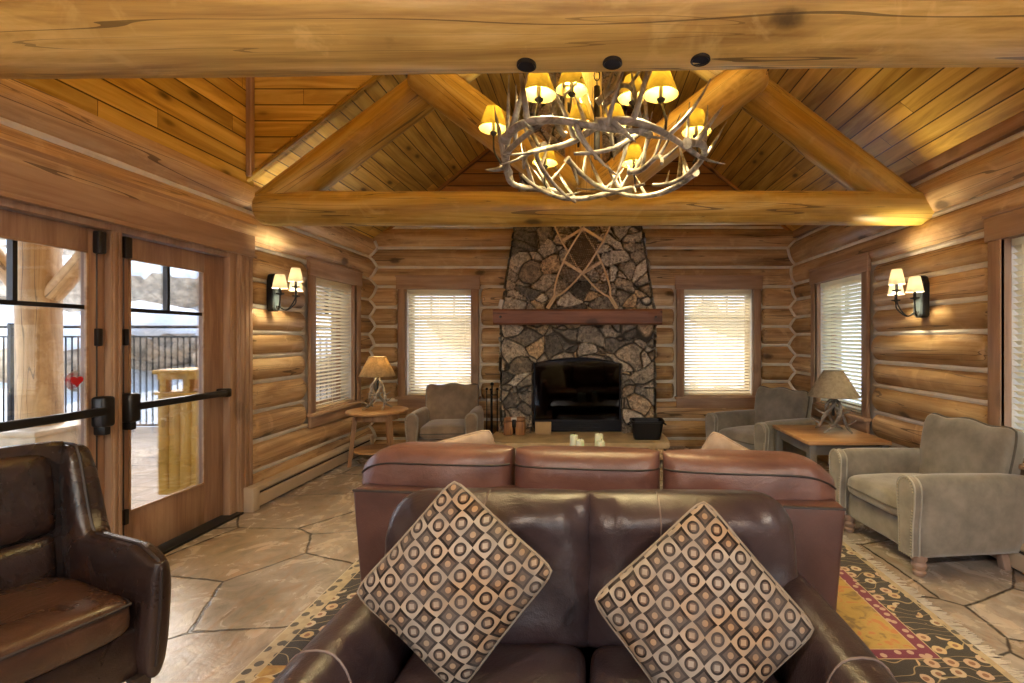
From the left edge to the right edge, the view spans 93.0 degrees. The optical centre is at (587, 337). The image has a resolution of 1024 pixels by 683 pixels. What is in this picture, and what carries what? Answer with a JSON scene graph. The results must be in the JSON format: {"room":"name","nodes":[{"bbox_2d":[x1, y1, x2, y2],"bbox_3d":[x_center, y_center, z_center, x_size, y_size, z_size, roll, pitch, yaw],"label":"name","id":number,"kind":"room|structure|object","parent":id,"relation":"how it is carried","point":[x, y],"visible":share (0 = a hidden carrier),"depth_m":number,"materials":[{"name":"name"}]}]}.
{"room":"lodge lounge","nodes":[
{"label":"lodge lounge","id":0,"kind":"room"},
{"bbox_2d":[0,77,378,483],"bbox_3d":[-3.091,-1.100,1.610,0.319,5.400,10.620,0,0,0],"label":"wall","id":1,"kind":"structure","parent":0,"point":[30,117],"depth_m":3.82,"materials":[{"name":"brown wood"}]},
{"bbox_2d":[0,198,252,553],"bbox_3d":[-3.050,0.380,3.025,0.240,2.240,2.450,0,0,0],"label":"door frame","id":2,"kind":"structure","parent":1,"relation":"in","point":[237,268],"depth_m":3.93,"materials":[{"name":"brown wood"}]},
{"bbox_2d":[0,209,114,498],"bbox_3d":[-3.018,0.400,2.539,0.135,2.140,0.958,0,0,0],"label":"door","id":3,"kind":"structure","parent":2,"relation":"attached to","point":[94,416],"depth_m":2.90,"materials":[{"name":"brown wood"}]},
{"bbox_2d":[65,370,82,391],"bbox_3d":[-3.046,0.238,2.860,0.006,0.164,0.128,0,0,0],"label":"catcher","id":4,"kind":"object","parent":3,"relation":"hanging from","point":[72,381],"visible":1,"depth_m":2.84,"materials":[{"name":"red"}]},
{"bbox_2d":[122,236,231,545],"bbox_3d":[-3.018,0.400,3.549,0.135,2.140,0.903,0,0,0],"label":"door","id":5,"kind":"structure","parent":2,"relation":"attached to","point":[173,392],"depth_m":3.50,"materials":[{"name":"brown wood"}]},
{"bbox_2d":[0,138,256,257],"bbox_3d":[-3.013,-0.860,2.950,0.135,0.290,2.660,0,0,0],"label":"trim","id":6,"kind":"structure","parent":1,"relation":"attached to","point":[19,183],"depth_m":2.97,"materials":[{"name":"brown wood"}]},
{"bbox_2d":[246,77,254,176],"bbox_3d":[-2.935,-2.550,4.170,0.050,2.300,0.050,0,0,0],"label":"trim","id":7,"kind":"structure","parent":1,"relation":"attached to","point":[250,81],"depth_m":4.15,"materials":[{"name":"brown wood"}]},
{"bbox_2d":[267,268,303,311],"bbox_3d":[-2.815,-0.452,4.500,0.304,0.405,0.304,0,0,45],"label":"wall sconce","id":8,"kind":"object","parent":1,"relation":"attached to","point":[276,283],"visible":1,"depth_m":4.45,"materials":[{"name":"black"}]},
{"bbox_2d":[306,257,364,428],"bbox_3d":[-3.112,0.052,5.705,0.375,1.835,1.200,0,0,0],"label":"window","id":9,"kind":"structure","parent":1,"relation":"in","point":[316,268],"depth_m":5.75,"materials":[{"name":"brown wood"}]},
{"bbox_2d":[316,278,350,408],"bbox_3d":[-3.055,0.060,5.705,0.079,1.472,0.914,0,0,0],"label":"window blind","id":10,"kind":"object","parent":9,"relation":"attached to","point":[320,282],"visible":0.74,"depth_m":5.71,"materials":[{"name":"white plastic"}]},
{"bbox_2d":[0,0,1023,78],"bbox_3d":[-0.075,-1.316,1.952,6.051,0.446,0.440,-1,0,0],"label":"ceiling beam","id":11,"kind":"structure","parent":1,"relation":"attached to","point":[40,39],"depth_m":1.83,"materials":[{"name":"brown wood"}]},
{"bbox_2d":[517,58,535,71],"bbox_3d":[-0.249,-1.110,1.945,0.080,0.028,0.080,0,0,0],"label":"recessed light","id":12,"kind":"object","parent":11,"relation":"attached to","point":[523,64],"visible":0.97,"depth_m":1.93,"materials":[{"name":"brown metal"}]},
{"bbox_2d":[603,55,621,69],"bbox_3d":[0.099,-1.120,1.945,0.080,0.028,0.080,0,0,0],"label":"recessed light","id":13,"kind":"object","parent":11,"relation":"attached to","point":[612,62],"visible":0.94,"depth_m":1.93,"materials":[{"name":"brown metal"}]},
{"bbox_2d":[690,53,710,66],"bbox_3d":[0.455,-1.133,1.945,0.080,0.028,0.080,0,0,0],"label":"recessed light","id":14,"kind":"object","parent":11,"relation":"attached to","point":[704,59],"visible":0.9,"depth_m":1.94,"materials":[{"name":"brown metal"}]},
{"bbox_2d":[252,75,386,180],"bbox_3d":[-1.550,-2.510,4.225,3.100,2.480,0.050,0,0,0],"label":"wall","id":15,"kind":"structure","parent":0,"point":[284,106],"depth_m":4.20,"materials":[{"name":"brown wood"}]},
{"bbox_2d":[246,75,382,181],"bbox_3d":[-1.525,-2.528,4.180,3.021,2.420,0.040,0,0,0],"label":"trim","id":16,"kind":"structure","parent":15,"relation":"attached to","point":[373,78],"depth_m":4.16,"materials":[{"name":"brown wood"}]},
{"bbox_2d":[252,69,934,226],"bbox_3d":[0.109,-2.131,4.080,5.884,2.360,0.472,0,0,0],"label":"roof truss","id":17,"kind":"object","parent":15,"relation":"attached to","point":[876,195],"visible":0.61,"depth_m":3.99,"materials":[{"name":"brown wood"}]},
{"bbox_2d":[123,446,1023,682],"bbox_3d":[-0.075,1.560,1.660,6.550,0.120,10.720,0,0,0],"label":"floor","id":18,"kind":"structure","parent":0,"point":[238,585],"depth_m":2.99,"materials":[{"name":"beige stone"}]},
{"bbox_2d":[0,441,170,682],"bbox_3d":[-2.170,0.972,1.676,0.771,1.057,0.901,0,0,21],"label":"chair","id":19,"kind":"object","parent":18,"relation":"on","point":[82,601],"visible":1,"depth_m":1.89,"materials":[{"name":"leather"}]},
{"bbox_2d":[0,455,55,546],"bbox_3d":[-2.394,0.657,1.760,0.142,0.354,0.620,0,0,21],"label":"cushion","id":20,"kind":"object","parent":19,"relation":"on","point":[27,482],"depth_m":1.94,"materials":[{"name":"leather"}]},
{"bbox_2d":[0,577,129,682],"bbox_3d":[-2.096,1.056,1.649,0.552,0.180,0.610,0,0,21],"label":"seat cushion","id":21,"kind":"object","parent":19,"relation":"on","point":[48,625],"depth_m":1.70,"materials":[{"name":"leather"}]},
{"bbox_2d":[244,434,373,511],"bbox_3d":[-2.918,1.395,5.285,0.088,0.210,2.330,0,0,0],"label":"baseboard heater","id":22,"kind":"object","parent":18,"relation":"on","point":[257,494],"visible":0.8,"depth_m":4.76,"materials":[{"name":"beige metal"}]},
{"bbox_2d":[345,406,408,467],"bbox_3d":[-2.500,1.174,5.700,0.696,0.652,0.696,0,0,-20],"label":"round table","id":23,"kind":"object","parent":18,"relation":"on","point":[371,414],"visible":0.9,"depth_m":5.55,"materials":[{"name":"brown wood"}]},
{"bbox_2d":[353,443,387,454],"bbox_3d":[-2.500,1.319,5.700,0.524,0.022,0.524,0,0,-20],"label":"shelf","id":24,"kind":"object","parent":23,"relation":"attached to","point":[371,449],"depth_m":5.63,"materials":[{"name":"brown wood"}]},
{"bbox_2d":[358,356,395,409],"bbox_3d":[-2.500,0.530,5.700,0.418,0.622,0.418,0,0,-23],"label":"table lamp","id":25,"kind":"object","parent":23,"relation":"on","point":[375,366],"visible":1,"depth_m":5.61,"materials":[{"name":"brown fabric"}]},
{"bbox_2d":[404,383,483,441],"bbox_3d":[-1.738,1.049,5.964,0.832,0.920,0.828,0,0,-6],"label":"armchair","id":26,"kind":"object","parent":18,"relation":"on","point":[451,410],"visible":0.63,"depth_m":6.05,"materials":[{"name":"beige fabric"}]},
{"bbox_2d":[420,419,464,438],"bbox_3d":[-1.730,1.106,5.882,0.536,0.170,0.611,0,0,-6],"label":"seat cushion","id":27,"kind":"object","parent":26,"relation":"on","point":[429,428],"depth_m":5.60,"materials":[{"name":"beige fabric"}]},
{"bbox_2d":[486,382,497,434],"bbox_3d":[-1.280,1.045,6.400,0.240,0.910,0.230,0,0,0],"label":"fireplace tools","id":28,"kind":"object","parent":18,"relation":"on","point":[491,383],"visible":0.62,"depth_m":6.39,"materials":[{"name":"black metal"}]},
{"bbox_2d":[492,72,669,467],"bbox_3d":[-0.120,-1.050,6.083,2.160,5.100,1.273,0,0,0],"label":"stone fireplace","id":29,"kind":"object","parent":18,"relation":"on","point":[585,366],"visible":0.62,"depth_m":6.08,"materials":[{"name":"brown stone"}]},
{"bbox_2d":[498,299,503,308],"bbox_3d":[-1.076,-0.418,5.940,0.077,0.124,0.050,0,0,0],"label":"block","id":30,"kind":"object","parent":29,"relation":"on","point":[501,302],"visible":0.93,"depth_m":5.92,"materials":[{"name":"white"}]},
{"bbox_2d":[504,417,525,434],"bbox_3d":[-0.909,1.088,5.954,0.260,0.220,0.132,0,0,0],"label":"wooden box","id":31,"kind":"object","parent":29,"relation":"on","point":[519,423],"visible":1,"depth_m":5.90,"materials":[{"name":"brown wood"}]},
{"bbox_2d":[535,422,550,433],"bbox_3d":[-0.562,1.127,6.015,0.200,0.148,0.038,0,0,0],"label":"box","id":32,"kind":"object","parent":29,"relation":"on","point":[540,427],"visible":1,"depth_m":6.01,"materials":[{"name":"brown cardboard"}]},
{"bbox_2d":[546,226,610,308],"bbox_3d":[-0.097,-1.005,5.948,0.847,1.306,0.038,0,0,-3],"label":"snowshoe","id":33,"kind":"object","parent":29,"relation":"on","point":[554,297],"visible":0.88,"depth_m":5.94,"materials":[{"name":"brown wood"}]},
{"bbox_2d":[554,226,618,308],"bbox_3d":[-0.040,-1.006,5.988,0.848,1.306,0.039,0,0,3],"label":"snowshoe","id":34,"kind":"object","parent":29,"relation":"on","point":[610,297],"visible":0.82,"depth_m":5.98,"materials":[{"name":"brown wood"}]},
{"bbox_2d":[627,418,666,439],"bbox_3d":[0.703,1.087,5.740,0.472,0.225,0.280,0,0,0],"label":"tub","id":35,"kind":"object","parent":29,"relation":"on","point":[642,428],"visible":1,"depth_m":5.63,"materials":[{"name":"black metal"}]},
{"bbox_2d":[230,535,1023,682],"bbox_3d":[0.203,1.493,2.881,3.505,0.012,2.357,0,0,0],"label":"rug","id":36,"kind":"object","parent":18,"relation":"on","point":[913,639],"visible":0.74,"depth_m":2.43,"materials":[{"name":"multicoloured carpet"}]},
{"bbox_2d":[272,488,897,682],"bbox_3d":[-0.003,1.017,1.360,1.637,0.938,1.140,0,0,1],"label":"loveseat","id":37,"kind":"object","parent":36,"relation":"on","point":[586,539],"visible":0.54,"depth_m":1.60,"materials":[{"name":"brown leather"}]},
{"bbox_2d":[357,481,551,682],"bbox_3d":[-0.385,0.709,1.400,0.556,0.544,0.228,0,0,3],"label":"throw pillow","id":38,"kind":"object","parent":37,"relation":"on","point":[455,583],"visible":1,"depth_m":1.33,"materials":[{"name":"fabric"}]},
{"bbox_2d":[384,488,590,647],"bbox_3d":[-0.351,0.811,1.720,0.742,0.519,0.288,0,0,1],"label":"cushion","id":39,"kind":"object","parent":37,"relation":"on","point":[555,523],"depth_m":1.62,"materials":[{"name":"brown leather"}]},
{"bbox_2d":[393,644,585,682],"bbox_3d":[-0.302,1.080,1.256,0.586,0.179,0.760,0,0,1],"label":"seat cushion","id":40,"kind":"object","parent":37,"relation":"on","point":[507,663],"depth_m":1.47,"materials":[{"name":"brown leather"}]},
{"bbox_2d":[589,645,780,682],"bbox_3d":[0.291,1.079,1.244,0.586,0.179,0.760,0,0,1],"label":"seat cushion","id":41,"kind":"object","parent":37,"relation":"on","point":[609,663],"depth_m":1.47,"materials":[{"name":"brown leather"}]},
{"bbox_2d":[588,489,797,647],"bbox_3d":[0.358,0.810,1.704,0.742,0.519,0.289,0,0,1],"label":"cushion","id":42,"kind":"object","parent":37,"relation":"on","point":[623,524],"depth_m":1.62,"materials":[{"name":"brown leather"}]},
{"bbox_2d":[595,501,813,682],"bbox_3d":[0.320,0.782,1.359,0.576,0.583,0.275,0,0,27],"label":"throw pillow","id":43,"kind":"object","parent":37,"relation":"on","point":[696,606],"visible":1,"depth_m":1.30,"materials":[{"name":"fabric"}]},
{"bbox_2d":[352,442,845,610],"bbox_3d":[0.027,1.011,2.618,2.270,0.950,1.002,0,0,7],"label":"sofa","id":44,"kind":"object","parent":36,"relation":"on","point":[805,489],"visible":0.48,"depth_m":2.22,"materials":[{"name":"leather"}]},
{"bbox_2d":[362,442,514,487],"bbox_3d":[-0.748,0.781,2.439,0.770,0.490,0.327,0,0,7],"label":"cushion","id":45,"kind":"object","parent":44,"relation":"on","point":[404,464],"depth_m":2.31,"materials":[{"name":"red leather"}]},
{"bbox_2d":[438,430,494,443],"bbox_3d":[-0.742,0.797,2.618,0.617,0.604,0.206,0,0,-11],"label":"throw pillow","id":46,"kind":"object","parent":44,"relation":"on","point":[482,436],"visible":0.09,"depth_m":2.56,"materials":[{"name":"beige fabric"}]},
{"bbox_2d":[515,445,659,490],"bbox_3d":[-0.004,0.781,2.349,0.700,0.490,0.316,0,0,7],"label":"cushion","id":47,"kind":"object","parent":44,"relation":"on","point":[587,468],"depth_m":2.23,"materials":[{"name":"red leather"}]},
{"bbox_2d":[701,432,748,449],"bbox_3d":[0.749,0.754,2.549,0.543,0.532,0.187,0,0,9],"label":"throw pillow","id":48,"kind":"object","parent":44,"relation":"on","point":[715,440],"visible":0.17,"depth_m":2.48,"materials":[{"name":"beige fabric"}]},
{"bbox_2d":[663,449,835,500],"bbox_3d":[0.741,0.781,2.263,0.770,0.490,0.320,0,0,7],"label":"cushion","id":49,"kind":"object","parent":44,"relation":"on","point":[781,475],"depth_m":2.14,"materials":[{"name":"red leather"}]},
{"bbox_2d":[705,386,815,456],"bbox_3d":[1.955,1.040,5.412,0.881,0.938,0.885,0,0,-29],"label":"armchair","id":50,"kind":"object","parent":18,"relation":"on","point":[753,429],"visible":0.56,"depth_m":5.39,"materials":[{"name":"grey fabric"}]},
{"bbox_2d":[719,425,754,449],"bbox_3d":[1.878,1.098,5.370,0.650,0.174,0.570,0,0,-29],"label":"seat cushion","id":51,"kind":"object","parent":50,"relation":"on","point":[744,435],"depth_m":5.22,"materials":[{"name":"grey fabric"}]},
{"bbox_2d":[773,425,891,472],"bbox_3d":[2.220,1.189,4.460,0.710,0.622,0.800,0,0,0],"label":"end table","id":52,"kind":"object","parent":18,"relation":"on","point":[812,440],"visible":0.37,"depth_m":4.25,"materials":[{"name":"brown wood"}]},
{"bbox_2d":[807,370,860,433],"bbox_3d":[2.300,0.588,4.500,0.458,0.567,0.458,0,0,-19],"label":"table lamp","id":53,"kind":"object","parent":52,"relation":"on","point":[833,385],"visible":1,"depth_m":4.40,"materials":[{"name":"brown fabric"}]},
{"bbox_2d":[829,413,1023,576],"bbox_3d":[2.383,1.040,3.408,0.881,0.938,0.885,0,0,-6],"label":"armchair","id":54,"kind":"object","parent":18,"relation":"on","point":[961,492],"visible":0.91,"depth_m":3.09,"materials":[{"name":"grey fabric"}]},
{"bbox_2d":[848,473,919,515],"bbox_3d":[2.296,1.098,3.400,0.650,0.174,0.570,0,0,-6],"label":"seat cushion","id":55,"kind":"object","parent":54,"relation":"on","point":[877,491],"depth_m":3.39,"materials":[{"name":"grey fabric"}]},
{"bbox_2d":[990,543,1023,572],"bbox_3d":[2.766,1.395,2.475,0.088,0.210,2.550,0,0,0],"label":"baseboard heater","id":56,"kind":"object","parent":18,"relation":"on","point":[1016,559],"visible":0.02,"depth_m":3.05,"materials":[{"name":"beige metal"}]},
{"bbox_3d":[0.000,1.288,4.380,1.200,0.425,0.660,0,0,0],"label":"coffee table","id":57,"kind":"object","parent":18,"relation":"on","visible":0},
{"bbox_2d":[570,433,577,445],"bbox_3d":[-0.130,0.976,4.450,0.082,0.196,0.082,0,0,0],"label":"candle","id":58,"kind":"object","parent":57,"relation":"on","point":[573,437],"visible":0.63,"depth_m":4.42,"materials":[{"name":"white wax"}]},
{"bbox_2d":[576,438,583,445],"bbox_3d":[-0.072,0.988,4.350,0.076,0.171,0.076,0,0,0],"label":"candle","id":59,"kind":"object","parent":57,"relation":"on","point":[579,442],"visible":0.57,"depth_m":4.32,"materials":[{"name":"white wax"}]},
{"bbox_2d":[595,432,602,445],"bbox_3d":[0.102,0.971,4.450,0.082,0.206,0.082,0,0,0],"label":"candle","id":60,"kind":"object","parent":57,"relation":"on","point":[598,436],"visible":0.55,"depth_m":4.42,"materials":[{"name":"white wax"}]},
{"bbox_2d":[597,439,604,445],"bbox_3d":[0.117,0.991,4.330,0.076,0.166,0.076,0,0,0],"label":"candle","id":61,"kind":"object","parent":57,"relation":"on","point":[601,442],"visible":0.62,"depth_m":4.30,"materials":[{"name":"white wax"}]},
{"bbox_2d":[371,226,796,445],"bbox_3d":[-0.075,0.053,6.782,6.351,3.248,0.316,0,0,0],"label":"wall","id":62,"kind":"structure","parent":0,"point":[672,251],"depth_m":6.66,"materials":[{"name":"brown wood"}]},
{"bbox_2d":[395,275,480,407],"bbox_3d":[-2.075,0.052,6.782,1.180,1.835,0.375,0,0,0],"label":"window","id":63,"kind":"structure","parent":62,"relation":"in","point":[403,282],"depth_m":6.63,"materials":[{"name":"brown wood"}]},
{"bbox_2d":[408,290,470,394],"bbox_3d":[-2.075,0.060,6.726,0.894,1.472,0.079,0,0,0],"label":"window blind","id":64,"kind":"object","parent":63,"relation":"attached to","point":[439,346],"visible":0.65,"depth_m":6.73,"materials":[{"name":"white plastic"}]},
{"bbox_2d":[674,275,763,407],"bbox_3d":[1.810,0.052,6.782,1.230,1.835,0.375,0,0,0],"label":"window","id":65,"kind":"structure","parent":62,"relation":"in","point":[682,282],"depth_m":6.63,"materials":[{"name":"brown wood"}]},
{"bbox_2d":[684,290,750,394],"bbox_3d":[1.810,0.060,6.726,0.944,1.472,0.079,0,0,0],"label":"window blind","id":66,"kind":"object","parent":65,"relation":"attached to","point":[716,346],"visible":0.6,"depth_m":6.73,"materials":[{"name":"white plastic"}]},
{"bbox_2d":[441,106,777,225],"bbox_3d":[-0.050,-2.750,6.760,6.400,2.600,0.080,0,0,0],"label":"wall","id":67,"kind":"structure","parent":0,"point":[476,178],"depth_m":6.72,"materials":[{"name":"brown wood"}]},
{"bbox_2d":[386,148,490,229],"bbox_3d":[-1.515,-2.518,6.690,3.048,2.448,0.060,0,0,0],"label":"trim","id":68,"kind":"structure","parent":67,"relation":"attached to","point":[487,150],"depth_m":6.66,"materials":[{"name":"brown wood"}]},
{"bbox_2d":[630,106,790,230],"bbox_3d":[1.450,-2.570,6.690,2.918,2.344,0.060,0,0,0],"label":"trim","id":69,"kind":"structure","parent":67,"relation":"attached to","point":[704,163],"depth_m":6.66,"materials":[{"name":"brown wood"}]},
{"bbox_2d":[251,67,1023,238],"bbox_3d":[0.000,-2.470,1.660,6.562,2.639,10.720,0,0,0],"label":"ceiling","id":70,"kind":"structure","parent":0,"point":[904,118],"depth_m":4.33,"materials":[{"name":"brown wood"}]},
{"bbox_2d":[786,130,1023,463],"bbox_3d":[2.961,0.083,1.660,0.412,2.927,10.522,0,0,0],"label":"wall","id":71,"kind":"structure","parent":0,"point":[937,363],"depth_m":3.97,"materials":[{"name":"brown wood"}]},
{"bbox_2d":[808,252,872,433],"bbox_3d":[2.962,0.052,5.460,0.375,1.835,1.290,0,0,0],"label":"window","id":72,"kind":"structure","parent":71,"relation":"in","point":[861,263],"depth_m":5.41,"materials":[{"name":"brown wood"}]},
{"bbox_2d":[820,274,860,412],"bbox_3d":[2.905,0.060,5.460,0.079,1.472,1.004,0,0,0],"label":"window blind","id":73,"kind":"object","parent":72,"relation":"attached to","point":[856,279],"visible":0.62,"depth_m":5.46,"materials":[{"name":"white plastic"}]},
{"bbox_2d":[792,111,1023,237],"bbox_3d":[2.870,-1.430,1.660,0.080,0.100,10.120,0,0,0],"label":"trim","id":74,"kind":"structure","parent":71,"relation":"attached to","point":[1013,125],"depth_m":3.64,"materials":[{"name":"brown wood"}]},
{"bbox_2d":[887,269,929,317],"bbox_3d":[2.660,-0.372,4.020,0.304,0.405,0.304,0,0,45],"label":"wall sconce","id":75,"kind":"object","parent":71,"relation":"attached to","point":[919,286],"visible":1,"depth_m":3.98,"materials":[{"name":"black"}]},
{"bbox_2d":[982,204,1023,475],"bbox_3d":[2.962,0.052,2.765,0.375,1.835,1.300,0,0,0],"label":"window","id":76,"kind":"structure","parent":71,"relation":"in","point":[1000,227],"depth_m":3.28,"materials":[{"name":"brown wood"}]},
{"bbox_2d":[1012,236,1023,431],"bbox_3d":[2.905,0.060,2.765,0.079,1.472,1.014,0,0,0],"label":"window blind","id":77,"kind":"object","parent":76,"relation":"attached to","point":[1018,242],"visible":0.81,"depth_m":3.23,"materials":[{"name":"white plastic"}]},
{"bbox_3d":[-1.650,-3.725,0.250,3.300,0.050,7.900,0,0,0],"label":"ceiling","id":78,"kind":"structure","parent":0,"visible":0},
{"bbox_2d":[479,71,726,202],"bbox_3d":[0.070,-2.267,2.942,1.468,2.946,1.450,0,0,19],"label":"antler chandelier","id":79,"kind":"object","parent":78,"relation":"hanging from","point":[661,88],"visible":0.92,"depth_m":2.79,"materials":[{"name":"brown metal"}]},
{"label":"outside","id":80,"kind":"structure","parent":0,"visible":0},
{"bbox_3d":[-7.585,1.580,1.100,8.830,0.120,14.200,0,0,0],"label":"ground","id":81,"kind":"structure","parent":80,"visible":0},
{"bbox_2d":[0,241,78,446],"bbox_3d":[-5.814,0.030,5.100,2.043,2.980,0.800,0,0,0],"label":"porch post","id":82,"kind":"object","parent":81,"relation":"on","point":[43,276],"visible":0.6,"depth_m":4.97,"materials":[{"name":"brown wood"}]},
{"bbox_2d":[0,323,80,421],"bbox_3d":[-8.350,0.630,7.720,9.360,1.740,0.060,0,0,0],"label":"railing","id":83,"kind":"object","parent":81,"relation":"on","point":[10,326],"visible":0.06,"depth_m":7.71,"materials":[{"name":"black metal"}]},
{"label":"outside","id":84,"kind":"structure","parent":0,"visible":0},
{"bbox_3d":[0.000,1.850,5.000,60.000,0.300,70.000,0,0,0],"label":"snow ground","id":85,"kind":"structure","parent":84,"visible":0},
{"bbox_2d":[0,296,470,421],"bbox_3d":[-9.000,-2.732,16.150,30.000,9.609,15.700,0,0,0],"label":"hill","id":86,"kind":"structure","parent":85,"relation":"on","point":[8,308],"depth_m":9.25,"materials":[{"name":"white"}]},
{"bbox_2d":[0,248,5,299],"bbox_3d":[-14.265,-1.546,11.877,1.876,1.354,1.955,0,0,34],"label":"boulder","id":87,"kind":"object","parent":86,"relation":"on","point":[2,286],"visible":0.02,"depth_m":11.40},
{"bbox_2d":[0,238,5,247],"bbox_3d":[-16.946,-2.749,14.137,1.790,1.542,2.287,0,0,22],"label":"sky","id":88,"kind":"structure","parent":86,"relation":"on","point":[2,241],"depth_m":13.54,"materials":[{"name":"white"}]},
{"bbox_2d":[0,309,13,331],"bbox_3d":[-12.447,0.075,9.621,2.109,1.663,2.395,0,0,12],"label":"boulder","id":89,"kind":"object","parent":86,"relation":"on","point":[5,317],"visible":0.12,"depth_m":9.66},
{"bbox_2d":[0,311,80,382],"bbox_3d":[-10.534,0.234,9.588,1.823,1.531,2.192,0,0,-20],"label":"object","id":90,"kind":"object","parent":86,"relation":"on","point":[69,318],"visible":0.12,"depth_m":9.08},
{"bbox_2d":[63,249,73,255],"bbox_3d":[-14.930,-2.670,14.014,1.833,1.657,2.361,0,0,10],"label":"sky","id":91,"kind":"structure","parent":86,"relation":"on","point":[65,251],"depth_m":13.23,"materials":[{"name":"white"}]},
{"bbox_2d":[63,255,80,312],"bbox_3d":[-12.275,-1.298,11.892,2.306,1.679,2.121,0,0,-3],"label":"boulder","id":92,"kind":"object","parent":86,"relation":"on","point":[73,297],"visible":0.03,"depth_m":11.14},
{"bbox_2d":[429,296,470,317],"bbox_3d":[-3.371,-0.475,12.992,1.975,1.481,2.194,0,0,3],"label":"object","id":93,"kind":"object","parent":86,"relation":"on","point":[438,296],"visible":0.11,"depth_m":12.19,"materials":[{"name":"white"}]},
{"bbox_2d":[457,375,470,384],"bbox_3d":[-2.004,0.864,10.777,1.991,1.342,1.526,0,0,0],"label":"boulder","id":94,"kind":"object","parent":86,"relation":"on","point":[458,375],"visible":0.02,"depth_m":10.29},
{"bbox_2d":[415,375,447,387],"bbox_3d":[-3.852,0.969,10.179,1.689,1.408,2.077,0,0,-32],"label":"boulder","id":95,"kind":"object","parent":85,"relation":"on","point":[415,375],"visible":0.02,"depth_m":9.46,"materials":[{"name":"white"}]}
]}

